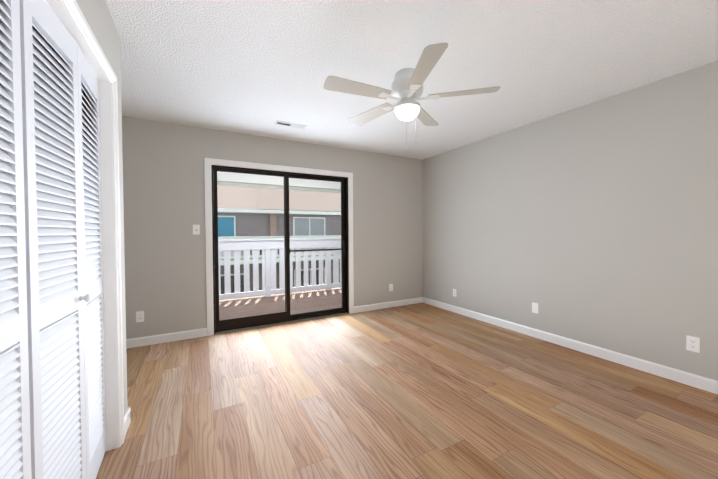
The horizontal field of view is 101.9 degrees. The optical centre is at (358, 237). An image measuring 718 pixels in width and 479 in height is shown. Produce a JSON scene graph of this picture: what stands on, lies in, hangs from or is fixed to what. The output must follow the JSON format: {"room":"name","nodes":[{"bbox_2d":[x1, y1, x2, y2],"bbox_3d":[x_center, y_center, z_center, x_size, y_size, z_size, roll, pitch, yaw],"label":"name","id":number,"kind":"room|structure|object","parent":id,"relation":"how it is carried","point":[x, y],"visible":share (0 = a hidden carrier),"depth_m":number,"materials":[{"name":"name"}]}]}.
{"room":"empty bedroom","nodes":[
{"label":"empty bedroom","id":0,"kind":"room"},
{"bbox_2d":[32,26,86,151],"bbox_3d":[-1.867,-0.028,1.579,0.719,2.440,0.100,-1,1,-28],"label":"wall","id":1,"kind":"structure","parent":0,"point":[84,100],"depth_m":1.61,"materials":[{"name":"paint"}]},
{"bbox_2d":[76,0,127,414],"bbox_3d":[-0.779,-0.017,0.428,0.100,2.440,3.160,-1,1,-28],"label":"wall","id":2,"kind":"structure","parent":0,"point":[98,17],"depth_m":1.74,"materials":[{"name":"paint"}]},
{"bbox_2d":[0,0,106,478],"bbox_3d":[-1.027,0.172,0.920,0.080,2.010,1.559,-1,1,-28],"label":"bifold closet doors","id":3,"kind":"structure","parent":2,"relation":"in","point":[52,395],"depth_m":1.03,"materials":[{"name":"white wood"}]},
{"bbox_2d":[45,0,124,451],"bbox_3d":[-1.040,0.171,0.914,0.106,2.052,1.584,-1,1,-28],"label":"door frame","id":4,"kind":"structure","parent":2,"relation":"attached to","point":[59,9],"depth_m":1.61,"materials":[{"name":"white wood"}]},
{"bbox_2d":[124,407,130,428],"bbox_3d":[-1.822,1.143,1.682,0.803,0.095,0.014,-1,1,-28],"label":"baseboard","id":5,"kind":"structure","parent":2,"relation":"attached to","point":[127,417],"depth_m":1.80,"materials":[{"name":"white"}]},
{"bbox_2d":[122,116,422,338],"bbox_3d":[-0.962,-0.072,3.959,4.775,2.440,0.150,-1,1,-28],"label":"wall","id":6,"kind":"structure","parent":0,"point":[164,213],"depth_m":3.38,"materials":[{"name":"paint"}]},
{"bbox_2d":[136,311,143,321],"bbox_3d":[-2.353,0.854,3.129,0.070,0.115,0.007,-1,1,-28],"label":"electrical outlet","id":7,"kind":"object","parent":6,"relation":"attached to","point":[139,316],"visible":1,"depth_m":3.13,"materials":[{"name":"white plastic"}]},
{"bbox_2d":[126,328,206,348],"bbox_3d":[-2.346,1.124,3.133,1.260,0.095,0.014,-1,1,-28],"label":"baseboard","id":8,"kind":"structure","parent":6,"relation":"attached to","point":[182,335],"depth_m":3.23,"materials":[{"name":"white wood"}]},
{"bbox_2d":[193,225,199,234],"bbox_3d":[-1.881,-0.089,3.366,0.070,0.115,0.018,-1,1,-28],"label":"light switch","id":9,"kind":"object","parent":6,"relation":"attached to","point":[196,229],"visible":1,"depth_m":3.37,"materials":[{"name":"white plastic"}]},
{"bbox_2d":[204,158,353,335],"bbox_3d":[-0.969,0.103,3.925,1.945,2.092,0.157,-1,1,-28],"label":"door frame","id":10,"kind":"structure","parent":6,"relation":"in","point":[248,322],"depth_m":3.83,"materials":[{"name":"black metal"}]},
{"bbox_2d":[354,297,423,312],"bbox_3d":[0.502,1.079,4.672,1.324,0.095,0.014,-1,1,-28],"label":"baseboard","id":11,"kind":"structure","parent":6,"relation":"attached to","point":[370,307],"depth_m":4.64,"materials":[{"name":"white wood"}]},
{"bbox_2d":[96,303,717,478],"bbox_3d":[0.188,1.223,1.869,4.775,0.100,4.949,-1,1,-28],"label":"floor","id":12,"kind":"structure","parent":0,"point":[420,391],"depth_m":1.99,"materials":[{"name":"brown wood"}]},
{"bbox_2d":[105,0,717,159],"bbox_3d":[0.170,-1.316,1.829,4.775,0.100,4.949,-1,1,-28],"label":"ceiling","id":13,"kind":"structure","parent":0,"point":[256,67],"depth_m":2.08,"materials":[{"name":"white paint"}]},
{"bbox_2d":[274,121,306,128],"bbox_3d":[-0.775,-1.278,3.321,0.350,0.010,0.112,-1,1,-28],"label":"ceiling vent","id":14,"kind":"object","parent":13,"relation":"in","point":[288,124],"visible":0.98,"depth_m":3.32,"materials":[{"name":"white metal"}]},
{"bbox_2d":[324,43,499,149],"bbox_3d":[0.339,-0.970,2.276,1.259,0.610,1.286,-1,1,-28],"label":"ceiling fan","id":15,"kind":"object","parent":13,"relation":"hanging from","point":[406,91],"visible":1,"depth_m":2.18,"materials":[{"name":"white metal"}]},
{"bbox_2d":[422,60,717,380],"bbox_3d":[2.271,-0.078,2.894,0.100,2.440,4.799,-1,1,-28],"label":"wall","id":16,"kind":"structure","parent":0,"point":[595,223],"depth_m":2.77,"materials":[{"name":"paint"}]},
{"bbox_2d":[453,289,456,296],"bbox_3d":[1.432,0.830,4.360,0.007,0.115,0.070,-1,1,-28],"label":"electrical outlet","id":17,"kind":"object","parent":16,"relation":"attached to","point":[455,292],"visible":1,"depth_m":4.34,"materials":[{"name":"white plastic"}]},
{"bbox_2d":[532,302,537,313],"bbox_3d":[2.001,0.802,3.309,0.006,0.115,0.070,-1,1,-28],"label":"electrical outlet plate","id":18,"kind":"object","parent":16,"relation":"attached to","point":[534,307],"visible":1,"depth_m":3.31,"materials":[{"name":"white plastic"}]},
{"bbox_2d":[424,297,717,393],"bbox_3d":[2.205,1.095,2.929,0.014,0.095,4.699,-1,1,-28],"label":"baseboard","id":19,"kind":"structure","parent":16,"relation":"attached to","point":[694,380],"depth_m":2.77,"materials":[{"name":"white wood"}]},
{"bbox_2d":[686,335,699,352],"bbox_3d":[2.575,0.823,2.245,0.007,0.115,0.070,-1,1,-28],"label":"electrical outlet","id":20,"kind":"object","parent":16,"relation":"attached to","point":[692,343],"visible":1,"depth_m":2.24,"materials":[{"name":"white plastic"}]},
{"label":"outside","id":21,"kind":"structure","parent":0,"visible":0},
{"bbox_3d":[-10.748,4.196,30.638,90.000,0.200,55.800,-1,1,-28],"label":"ground","id":22,"kind":"structure","parent":21,"visible":0},
{"bbox_2d":[213,185,340,299],"bbox_3d":[-7.125,-0.356,19.593,27.000,9.200,12.580,-1,1,-28],"label":"building","id":23,"kind":"structure","parent":22,"relation":"on","point":[310,203],"depth_m":15.71,"materials":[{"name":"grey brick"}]},
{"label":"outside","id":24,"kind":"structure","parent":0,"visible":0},
{"bbox_2d":[217,182,340,192],"bbox_3d":[-1.050,-1.216,5.484,7.700,0.280,2.641,-1,1,-28],"label":"ceiling","id":25,"kind":"structure","parent":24,"point":[266,186],"depth_m":6.48,"materials":[{"name":"white"}]},
{"bbox_2d":[217,171,340,189],"bbox_3d":[-1.262,-1.130,5.877,7.700,0.220,0.130,-1,1,-28],"label":"beam","id":26,"kind":"structure","parent":25,"relation":"attached to","point":[250,178],"depth_m":5.59,"materials":[{"name":"white"}]},
{"bbox_2d":[219,287,341,319],"bbox_3d":[-0.862,1.208,5.206,7.700,0.120,1.921,-1,1,-28],"label":"floor","id":27,"kind":"structure","parent":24,"point":[303,296],"depth_m":5.06,"materials":[{"name":"brown wood"}]},
{"bbox_2d":[214,237,341,299],"bbox_3d":[-1.249,0.580,5.904,7.700,1.120,0.149,-1,1,-28],"label":"balcony railing","id":28,"kind":"object","parent":27,"relation":"on","point":[274,243],"depth_m":5.68,"materials":[{"name":"white paint"}]}
]}

